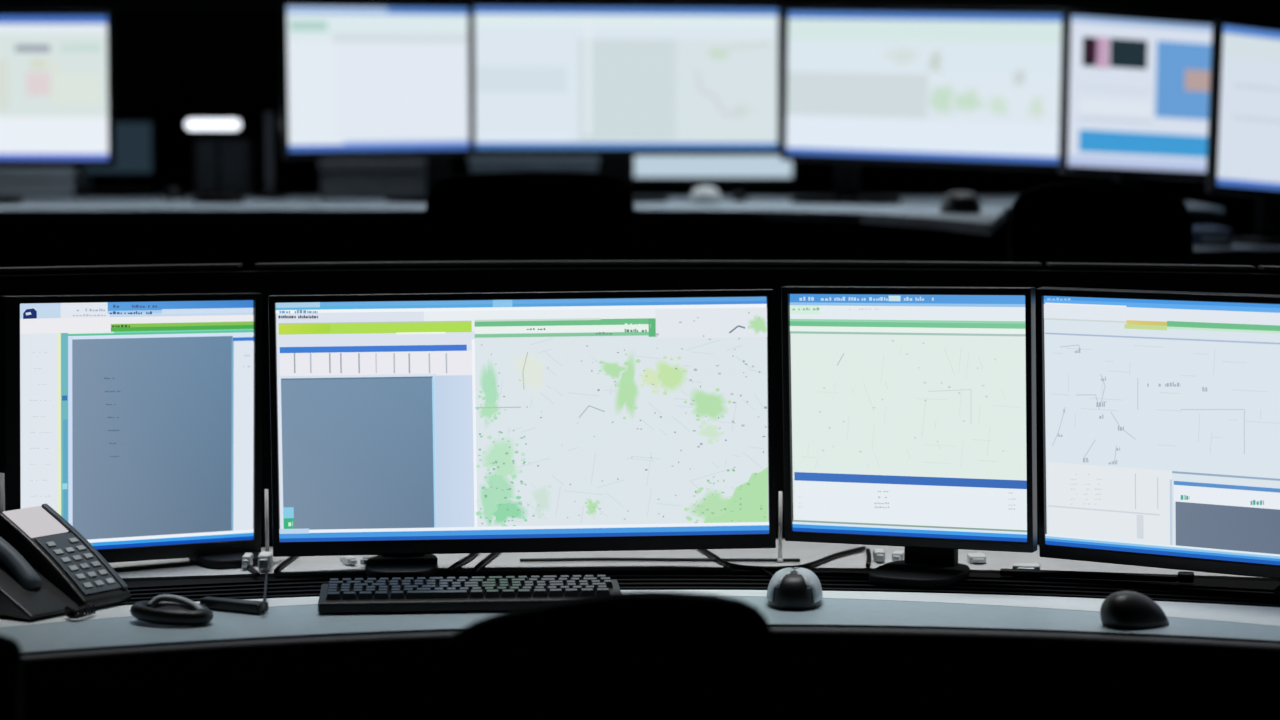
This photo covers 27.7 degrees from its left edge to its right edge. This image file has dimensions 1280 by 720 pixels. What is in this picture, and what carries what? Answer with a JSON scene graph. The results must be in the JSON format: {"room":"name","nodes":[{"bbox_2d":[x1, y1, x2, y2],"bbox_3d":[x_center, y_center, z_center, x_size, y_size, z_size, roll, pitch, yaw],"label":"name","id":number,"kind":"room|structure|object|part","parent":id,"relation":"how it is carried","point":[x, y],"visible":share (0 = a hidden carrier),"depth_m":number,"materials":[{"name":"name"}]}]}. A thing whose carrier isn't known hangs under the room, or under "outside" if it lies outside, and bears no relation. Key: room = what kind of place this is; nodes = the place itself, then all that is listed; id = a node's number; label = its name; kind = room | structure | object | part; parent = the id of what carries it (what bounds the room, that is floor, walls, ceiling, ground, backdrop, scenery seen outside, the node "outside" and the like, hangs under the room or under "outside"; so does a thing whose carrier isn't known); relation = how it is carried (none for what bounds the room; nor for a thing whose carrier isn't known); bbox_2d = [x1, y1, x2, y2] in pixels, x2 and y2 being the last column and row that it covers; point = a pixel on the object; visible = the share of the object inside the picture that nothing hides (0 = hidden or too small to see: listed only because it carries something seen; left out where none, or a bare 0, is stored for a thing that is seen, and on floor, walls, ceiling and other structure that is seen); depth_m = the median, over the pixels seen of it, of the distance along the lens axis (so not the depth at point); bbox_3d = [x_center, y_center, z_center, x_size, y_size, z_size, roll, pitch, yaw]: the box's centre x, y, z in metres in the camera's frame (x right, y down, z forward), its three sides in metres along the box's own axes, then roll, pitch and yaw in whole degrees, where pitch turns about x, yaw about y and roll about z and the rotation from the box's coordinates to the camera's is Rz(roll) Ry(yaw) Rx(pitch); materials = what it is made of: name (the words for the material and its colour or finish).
{"room":"control room","nodes":[
{"label":"control room","id":0,"kind":"room"},
{"bbox_2d":[0,0,1279,1],"bbox_3d":[0.000,-0.952,9.001,7.200,2.900,0.100,0,5,0],"label":"wall","id":1,"kind":"structure","parent":0,"point":[0,0],"depth_m":8.93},
{"bbox_3d":[0.000,1.009,3.854,7.200,0.100,10.700,0,5,0],"label":"floor","id":2,"kind":"structure","parent":0,"visible":0},
{"bbox_2d":[0,635,22,719],"bbox_3d":[-0.741,0.647,2.685,0.570,0.827,0.616,0,5,0],"label":"office chair","id":3,"kind":"object","parent":2,"relation":"on","point":[11,668],"visible":1,"depth_m":2.38,"materials":[{"name":"black fabric"}]},
{"bbox_2d":[441,591,775,719],"bbox_3d":[-0.029,0.630,2.724,0.570,0.854,0.616,0,5,0],"label":"office chair","id":4,"kind":"object","parent":2,"relation":"on","point":[638,655],"visible":1,"depth_m":2.44,"materials":[{"name":"black fabric"}]},
{"bbox_2d":[0,260,1279,719],"bbox_3d":[0.000,0.468,3.058,2.240,1.118,1.082,0,5,0],"label":"control console","id":5,"kind":"object","parent":2,"relation":"on","point":[985,645],"visible":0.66,"depth_m":3.12,"materials":[{"name":"grey laminate"}]},
{"bbox_2d":[0,473,4,512],"bbox_3d":[-0.781,0.206,3.191,0.014,0.135,0.014,0,5,0],"label":"post","id":6,"kind":"object","parent":5,"relation":"on","point":[2,477],"visible":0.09,"depth_m":3.19,"materials":[{"name":"grey metal"}]},
{"bbox_2d":[0,504,130,619],"bbox_3d":[-0.694,0.234,3.029,0.197,0.106,0.152,4,6,35],"label":"desk phone","id":7,"kind":"object","parent":5,"relation":"on","point":[48,568],"visible":1,"depth_m":3.03,"materials":[{"name":"plastic"}]},
{"bbox_3d":[-0.658,0.238,3.051,0.084,0.059,0.061,4,6,35],"label":"keypad plate","id":8,"kind":"part","parent":7,"relation":"part of","materials":[{"name":"plastic"}]},
{"bbox_3d":[-0.636,0.286,2.964,0.037,0.013,0.029,-4,6,-36],"label":"coiled cord","id":9,"kind":"part","parent":7,"relation":"part of","materials":[{"name":"black plastic"}]},
{"bbox_3d":[-0.829,-0.115,3.334,0.654,0.004,0.051,-2,5,-23],"label":"rail","id":10,"kind":"part","parent":5,"relation":"part of","materials":[{"name":"black metal"}]},
{"bbox_2d":[0,292,261,568],"bbox_3d":[-0.639,0.089,3.282,0.343,0.352,0.121,-3,6,-30],"label":"monitor","id":11,"kind":"object","parent":5,"relation":"on","point":[135,418],"visible":0.94,"depth_m":3.28,"materials":[{"name":"black plastic"}]},
{"bbox_2d":[130,573,267,625],"bbox_3d":[-0.473,0.271,3.062,0.139,0.029,0.332,1,5,16],"label":"headset","id":12,"kind":"object","parent":5,"relation":"on","point":[166,609],"visible":1,"depth_m":2.94,"materials":[{"name":"plastic"}]},
{"bbox_2d":[130,601,212,625],"bbox_3d":[-0.529,0.286,2.938,0.099,0.020,0.060,1,5,16],"label":"computer mouse","id":13,"kind":"object","parent":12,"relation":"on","point":[182,613],"depth_m":2.92,"materials":[{"name":"black plastic"}]},
{"bbox_2d":[242,553,252,568],"bbox_3d":[-0.497,0.254,3.325,0.014,0.017,0.083,1,5,7],"label":"plug","id":14,"kind":"object","parent":5,"relation":"on","point":[247,558],"visible":0.81,"depth_m":3.29,"materials":[{"name":"plastic"}]},
{"bbox_2d":[247,565,259,575],"bbox_3d":[-0.501,0.260,3.314,0.007,0.006,0.161,-2,5,-18],"label":"cable","id":15,"kind":"object","parent":5,"relation":"on","point":[252,569],"visible":0.61,"depth_m":3.26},
{"bbox_2d":[265,489,268,551],"bbox_3d":[-0.478,0.213,3.332,0.012,0.096,0.012,0,5,0],"label":"post","id":16,"kind":"object","parent":5,"relation":"on","point":[266,490],"visible":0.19,"depth_m":3.33,"materials":[{"name":"grey metal"}]},
{"bbox_2d":[258,552,282,570],"bbox_3d":[-0.472,0.253,3.309,0.018,0.021,0.083,0,5,5],"label":"plug","id":17,"kind":"object","parent":5,"relation":"on","point":[265,559],"visible":1,"depth_m":3.28,"materials":[{"name":"plastic"}]},
{"bbox_3d":[-0.474,0.255,3.290,0.016,0.021,0.028,0,5,0],"label":"casing","id":18,"kind":"part","parent":17,"relation":"part of","materials":[{"name":"white plastic"}]},
{"bbox_2d":[274,556,297,572],"bbox_3d":[-0.450,0.257,3.349,0.008,0.006,0.180,0,5,5],"label":"cable","id":19,"kind":"object","parent":5,"relation":"on","point":[280,566],"visible":0.67,"depth_m":3.31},
{"bbox_2d":[340,555,356,564],"bbox_3d":[-0.380,0.255,3.349,0.014,0.010,0.075,-2,5,-21],"label":"plug","id":20,"kind":"object","parent":5,"relation":"on","point":[348,560],"visible":0.94,"depth_m":3.32,"materials":[{"name":"plastic"}]},
{"bbox_2d":[360,555,377,565],"bbox_3d":[-0.333,0.254,3.338,0.014,0.013,0.075,4,6,36],"label":"plug","id":21,"kind":"object","parent":5,"relation":"on","point":[363,561],"visible":0.42,"depth_m":3.31,"materials":[{"name":"plastic"}]},
{"bbox_2d":[445,553,477,573],"bbox_3d":[-0.226,0.258,3.338,0.009,0.007,0.166,1,5,10],"label":"cable","id":22,"kind":"object","parent":5,"relation":"on","point":[470,556],"visible":0.85,"depth_m":3.31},
{"bbox_2d":[318,575,620,612],"bbox_3d":[-0.202,0.270,3.099,0.352,0.025,0.205,0,5,-5],"label":"keyboard","id":23,"kind":"object","parent":5,"relation":"on","point":[496,593],"visible":0.96,"depth_m":3.01,"materials":[{"name":"black plastic"}]},
{"bbox_2d":[471,553,498,573],"bbox_3d":[-0.197,0.257,3.342,0.008,0.007,0.173,1,5,8],"label":"cable","id":24,"kind":"object","parent":5,"relation":"on","point":[490,556],"visible":0.86,"depth_m":3.31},
{"bbox_2d":[268,289,775,579],"bbox_3d":[-0.146,0.088,3.280,0.636,0.354,0.150,0,5,-3],"label":"monitor","id":25,"kind":"object","parent":5,"relation":"on","point":[407,429],"visible":1,"depth_m":3.27,"materials":[{"name":"black plastic"}]},
{"bbox_2d":[0,596,1279,654],"bbox_3d":[-0.013,0.321,2.846,2.244,0.030,0.534,0,5,-3],"label":"countertop","id":26,"kind":"structure","parent":5,"relation":"on","point":[301,621],"depth_m":2.93,"materials":[{"name":"grey laminate"}]},
{"bbox_3d":[0.000,0.417,3.413,2.240,1.058,0.356,0,5,0],"label":"panel","id":27,"kind":"part","parent":5,"relation":"part of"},
{"bbox_3d":[0.012,-0.130,3.498,1.046,0.004,0.101,0,5,-1],"label":"rail","id":28,"kind":"part","parent":5,"relation":"part of","materials":[{"name":"black metal"}]},
{"bbox_3d":[-0.010,0.337,2.750,2.244,0.043,0.362,0,5,-3],"label":"edge trim","id":29,"kind":"part","parent":5,"relation":"part of","materials":[{"name":"black plastic"}]},
{"bbox_3d":[-0.003,0.680,3.097,2.001,0.689,0.271,0,5,-1],"label":"modesty panel","id":30,"kind":"part","parent":5,"relation":"part of","materials":[{"name":"black"}]},
{"bbox_2d":[520,558,799,561],"bbox_3d":[0.026,0.258,3.352,0.361,0.004,0.012,0,5,0],"label":"cable","id":31,"kind":"object","parent":5,"relation":"on","point":[529,559],"visible":1,"depth_m":3.35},
{"bbox_2d":[109,539,1279,580],"bbox_3d":[0.000,0.279,3.319,2.240,0.030,0.459,0,5,0],"label":"shelf","id":32,"kind":"object","parent":5,"relation":"attached to","point":[850,567],"depth_m":3.31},
{"bbox_2d":[777,491,783,561],"bbox_3d":[0.181,0.214,3.347,0.012,0.091,0.012,0,5,0],"label":"post","id":33,"kind":"object","parent":5,"relation":"on","point":[780,559],"visible":1,"depth_m":3.35,"materials":[{"name":"grey metal"}]},
{"bbox_2d":[698,546,865,570],"bbox_3d":[0.185,0.255,3.368,0.227,0.006,0.190,0,5,0],"label":"cable","id":34,"kind":"object","parent":5,"relation":"on","point":[863,548],"visible":0.85,"depth_m":3.31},
{"bbox_2d":[761,567,822,609],"bbox_3d":[0.183,0.258,3.145,0.067,0.040,0.275,0,5,1],"label":"computer mouse","id":35,"kind":"object","parent":5,"relation":"on","point":[790,588],"visible":1,"depth_m":3.02,"materials":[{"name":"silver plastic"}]},
{"bbox_3d":[0.169,0.266,3.195,0.008,0.012,0.180,-1,5,-9],"label":"cord","id":36,"kind":"part","parent":35,"relation":"part of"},
{"bbox_2d":[866,548,870,566],"bbox_3d":[0.296,0.256,3.363,0.007,0.006,0.119,0,5,5],"label":"cable","id":37,"kind":"object","parent":5,"relation":"on","point":[868,553],"visible":1,"depth_m":3.35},
{"bbox_2d":[873,548,884,561],"bbox_3d":[0.311,0.251,3.378,0.016,0.014,0.083,0,5,6],"label":"plug","id":38,"kind":"object","parent":5,"relation":"on","point":[878,553],"visible":1,"depth_m":3.35,"materials":[{"name":"plastic"}]},
{"bbox_2d":[892,550,903,560],"bbox_3d":[0.342,0.252,3.374,0.017,0.012,0.079,2,5,23],"label":"plug","id":39,"kind":"object","parent":5,"relation":"on","point":[897,555],"visible":0.59,"depth_m":3.34,"materials":[{"name":"plastic"}]},
{"bbox_2d":[781,286,1036,587],"bbox_3d":[0.332,0.088,3.219,0.329,0.365,0.140,2,6,24],"label":"monitor","id":40,"kind":"object","parent":5,"relation":"on","point":[909,413],"visible":1,"depth_m":3.21,"materials":[{"name":"black plastic"}]},
{"bbox_2d":[967,551,985,562],"bbox_3d":[0.435,0.254,3.370,0.025,0.009,0.082,0,5,0],"label":"plug","id":41,"kind":"object","parent":5,"relation":"on","point":[978,557],"visible":1,"depth_m":3.34,"materials":[{"name":"plastic"}]},
{"bbox_2d":[1013,562,1039,569],"bbox_3d":[0.490,0.260,3.290,0.034,0.010,0.074,1,5,11],"label":"plug","id":42,"kind":"object","parent":5,"relation":"on","point":[1033,566],"visible":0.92,"depth_m":3.26,"materials":[{"name":"plastic"}]},
{"bbox_2d":[1000,569,1193,582],"bbox_3d":[0.566,0.265,3.222,0.237,0.012,0.018,1,5,12],"label":"bar","id":43,"kind":"object","parent":5,"relation":"on","point":[1183,577],"visible":1,"depth_m":3.22,"materials":[{"name":"plastic"}]},
{"bbox_2d":[1100,591,1168,629],"bbox_3d":[0.557,0.278,2.925,0.082,0.038,0.056,-3,6,-28],"label":"computer mouse","id":44,"kind":"object","parent":5,"relation":"on","point":[1126,610],"visible":1,"depth_m":2.90,"materials":[{"name":"black plastic"}]},
{"bbox_3d":[0.673,-0.124,3.436,0.276,0.004,0.037,2,5,17],"label":"rail","id":45,"kind":"part","parent":5,"relation":"part of","materials":[{"name":"black metal"}]},
{"bbox_2d":[1036,287,1279,599],"bbox_3d":[0.712,0.097,3.145,0.454,0.361,0.126,3,6,32],"label":"monitor","id":46,"kind":"object","parent":5,"relation":"on","point":[1159,411],"visible":1,"depth_m":3.14,"materials":[{"name":"black plastic"}]},
{"bbox_3d":[0.966,-0.115,3.327,0.353,0.004,0.037,2,6,24],"label":"rail","id":47,"kind":"part","parent":5,"relation":"part of","materials":[{"name":"black metal"}]},
{"bbox_3d":[0.000,0.530,6.547,7.000,0.380,5.050,0,5,0],"label":"platform","id":48,"kind":"object","parent":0,"visible":0},
{"bbox_2d":[425,172,633,268],"bbox_3d":[-0.193,0.066,4.863,0.570,0.841,0.615,0,5,0],"label":"office chair","id":49,"kind":"object","parent":48,"relation":"on","point":[501,216],"visible":0.29,"depth_m":4.58,"materials":[{"name":"black fabric"}]},
{"bbox_2d":[0,2,1279,274],"bbox_3d":[0.000,-0.175,5.389,4.600,1.228,2.243,0,5,0],"label":"desk","id":50,"kind":"object","parent":48,"relation":"on","point":[175,62],"visible":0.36,"depth_m":6.40,"materials":[{"name":"black"}]},
{"bbox_2d":[0,167,91,197],"bbox_3d":[-1.447,-0.417,6.047,0.301,0.073,0.220,0,5,0],"label":"paper tray","id":51,"kind":"object","parent":50,"relation":"on","point":[24,189],"visible":0.8,"depth_m":5.94,"materials":[{"name":"plastic"}]},
{"bbox_2d":[0,167,91,182],"bbox_3d":[-1.447,-0.433,6.050,0.301,0.041,0.210,0,5,0],"label":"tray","id":52,"kind":"object","parent":51,"relation":"on","point":[74,174],"depth_m":5.95,"materials":[{"name":"plastic"}]},
{"bbox_2d":[0,181,91,197],"bbox_3d":[-1.447,-0.397,6.049,0.301,0.033,0.220,0,5,0],"label":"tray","id":53,"kind":"object","parent":51,"relation":"on","point":[24,189],"depth_m":5.94,"materials":[{"name":"plastic"}]},
{"bbox_2d":[0,11,114,203],"bbox_3d":[-1.426,-0.533,5.495,0.654,0.402,0.180,0,5,2],"label":"monitor","id":54,"kind":"object","parent":50,"relation":"on","point":[57,80],"visible":1,"depth_m":5.44,"materials":[{"name":"white glass"}]},
{"bbox_2d":[72,120,156,197],"bbox_3d":[-1.213,-0.465,5.997,0.190,0.177,0.110,0,5,0],"label":"display","id":55,"kind":"object","parent":50,"relation":"on","point":[135,154],"visible":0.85,"depth_m":5.98,"materials":[{"name":"black plastic"}]},
{"bbox_2d":[163,187,184,198],"bbox_3d":[-1.047,-0.375,5.838,0.049,0.027,0.074,-1,5,-6],"label":"computer mouse","id":56,"kind":"object","parent":50,"relation":"on","point":[170,192],"visible":1,"depth_m":5.81,"materials":[{"name":"black plastic"}]},
{"bbox_2d":[185,118,243,202],"bbox_3d":[-0.900,-0.425,5.535,0.119,0.180,0.128,0,5,0],"label":"desk lamp","id":57,"kind":"object","parent":50,"relation":"on","point":[217,125],"visible":1,"depth_m":5.49,"materials":[{"name":"black plastic"}]},
{"bbox_3d":[-0.900,-0.433,5.529,0.010,0.165,0.050,0,5,0],"label":"lamp arm","id":58,"kind":"part","parent":57,"relation":"part of","materials":[{"name":"black plastic"}]},
{"bbox_2d":[194,139,257,195],"bbox_3d":[-0.980,-0.457,6.164,0.126,0.132,0.160,0,5,0],"label":"equipment box","id":59,"kind":"object","parent":50,"relation":"on","point":[239,157],"visible":0.98,"depth_m":6.08,"materials":[{"name":"black plastic"}]},
{"bbox_2d":[252,112,287,198],"bbox_3d":[-0.833,-0.460,5.842,0.080,0.195,0.080,0,5,0],"label":"pole","id":60,"kind":"object","parent":50,"relation":"on","point":[269,164],"visible":1,"depth_m":5.83,"materials":[{"name":"black plastic"}]},
{"bbox_2d":[318,159,425,198],"bbox_3d":[-0.598,-0.409,5.869,0.236,0.088,0.164,0,5,0],"label":"storage box","id":61,"kind":"object","parent":50,"relation":"on","point":[340,178],"visible":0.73,"depth_m":5.79,"materials":[{"name":"black plastic"}]},
{"bbox_3d":[-0.598,-0.441,5.866,0.236,0.024,0.164,0,5,0],"label":"lid","id":62,"kind":"part","parent":61,"relation":"part of","materials":[{"name":"black plastic"}]},
{"bbox_2d":[279,1,470,202],"bbox_3d":[-0.548,-0.546,5.525,0.480,0.423,0.180,-3,6,-27],"label":"monitor","id":63,"kind":"object","parent":50,"relation":"on","point":[358,79],"visible":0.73,"depth_m":5.46,"materials":[{"name":"white glass"}]},
{"bbox_3d":[-0.755,0.094,5.120,2.171,0.741,0.186,0,5,0],"label":"modesty panel","id":64,"kind":"part","parent":50,"relation":"part of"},
{"bbox_2d":[468,156,598,172],"bbox_3d":[-0.244,-0.426,6.018,0.297,0.096,0.164,0,5,0],"label":"storage box","id":65,"kind":"object","parent":50,"relation":"on","point":[479,164],"visible":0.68,"depth_m":5.93,"materials":[{"name":"black plastic"}]},
{"bbox_2d":[470,167,596,172],"bbox_3d":[-0.244,-0.412,6.019,0.289,0.069,0.156,0,5,0],"label":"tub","id":66,"kind":"object","parent":65,"relation":"in","point":[474,169],"depth_m":5.94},
{"bbox_3d":[-0.244,-0.460,6.015,0.297,0.026,0.164,0,5,0],"label":"lid","id":67,"kind":"part","parent":65,"relation":"part of","materials":[{"name":"black plastic"}]},
{"bbox_2d":[0,193,1223,235],"bbox_3d":[-0.490,-0.309,5.349,3.420,0.018,2.188,0,5,0],"label":"countertop","id":68,"kind":"structure","parent":50,"relation":"on","point":[914,210],"depth_m":5.09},
{"bbox_2d":[469,2,782,202],"bbox_3d":[-0.033,-0.554,5.607,0.672,0.424,0.180,-1,5,-7],"label":"monitor","id":69,"kind":"object","parent":50,"relation":"on","point":[615,82],"visible":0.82,"depth_m":5.55,"materials":[{"name":"white glass"}]},
{"bbox_3d":[0.000,-0.877,6.428,4.600,0.012,0.050,0,5,0],"label":"rail","id":70,"kind":"part","parent":50,"relation":"part of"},
{"bbox_2d":[689,186,721,203],"bbox_3d":[0.137,-0.346,5.452,0.066,0.036,0.100,-1,5,-6],"label":"computer mouse","id":71,"kind":"object","parent":50,"relation":"on","point":[702,194],"visible":1,"depth_m":5.41,"materials":[{"name":"white plastic"}]},
{"bbox_2d":[630,156,796,195],"bbox_3d":[0.173,-0.544,6.128,0.390,0.313,0.140,0,5,2],"label":"monitor","id":72,"kind":"object","parent":50,"relation":"on","point":[712,171],"visible":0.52,"depth_m":6.09,"materials":[{"name":"black plastic"}]},
{"bbox_2d":[732,193,746,200],"bbox_3d":[0.217,-0.356,5.678,0.032,0.018,0.049,-1,5,-6],"label":"computer mouse","id":73,"kind":"object","parent":50,"relation":"on","point":[737,196],"visible":1,"depth_m":5.66,"materials":[{"name":"black plastic"}]},
{"bbox_2d":[781,6,1072,203],"bbox_3d":[0.605,-0.533,5.419,0.634,0.414,0.180,2,6,26],"label":"monitor","id":74,"kind":"object","parent":50,"relation":"on","point":[947,87],"visible":0.95,"depth_m":5.38,"materials":[{"name":"white glass"}]},
{"bbox_2d":[940,191,980,212],"bbox_3d":[0.601,-0.296,4.874,0.072,0.040,0.109,-1,5,-6],"label":"computer mouse","id":75,"kind":"object","parent":50,"relation":"on","point":[957,201],"visible":1,"depth_m":4.83,"materials":[{"name":"black plastic"}]},
{"bbox_2d":[1058,9,1212,205],"bbox_3d":[0.992,-0.511,5.291,0.376,0.393,0.180,-2,5,-23],"label":"monitor","id":76,"kind":"object","parent":50,"relation":"on","point":[1135,89],"visible":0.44,"depth_m":5.24,"materials":[{"name":"white glass"}]},
{"bbox_3d":[1.135,0.042,5.701,0.030,0.741,0.850,0,5,0],"label":"panel","id":77,"kind":"part","parent":50,"relation":"part of","materials":[{"name":"black"}]},
{"bbox_2d":[1009,182,1193,271],"bbox_3d":[0.736,0.107,4.465,0.570,0.830,0.616,0,5,0],"label":"office chair","id":78,"kind":"object","parent":48,"relation":"on","point":[1084,222],"visible":0.27,"depth_m":4.18,"materials":[{"name":"black fabric"}]},
{"bbox_2d":[1193,244,1279,272],"bbox_3d":[1.367,0.125,5.028,0.700,0.695,0.345,0,5,0],"label":"side table","id":79,"kind":"object","parent":48,"relation":"on","point":[1236,254],"visible":0.04,"depth_m":4.83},
{"bbox_3d":[1.065,0.151,4.905,0.035,0.665,0.035,0,5,0],"label":"leg","id":80,"kind":"part","parent":79,"relation":"part of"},
{"bbox_2d":[1192,226,1232,246],"bbox_3d":[1.082,-0.237,4.972,0.070,0.034,0.162,0,5,0],"label":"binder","id":81,"kind":"object","parent":79,"relation":"on","point":[1203,236],"visible":0.73,"depth_m":4.89,"materials":[{"name":"plastic"}]},
{"bbox_2d":[1206,19,1279,245],"bbox_3d":[1.224,-0.436,4.999,0.421,0.426,0.120,-3,6,-31],"label":"monitor","id":82,"kind":"object","parent":79,"relation":"on","point":[1243,145],"visible":0.91,"depth_m":4.90,"materials":[{"name":"white glass"}]}
]}

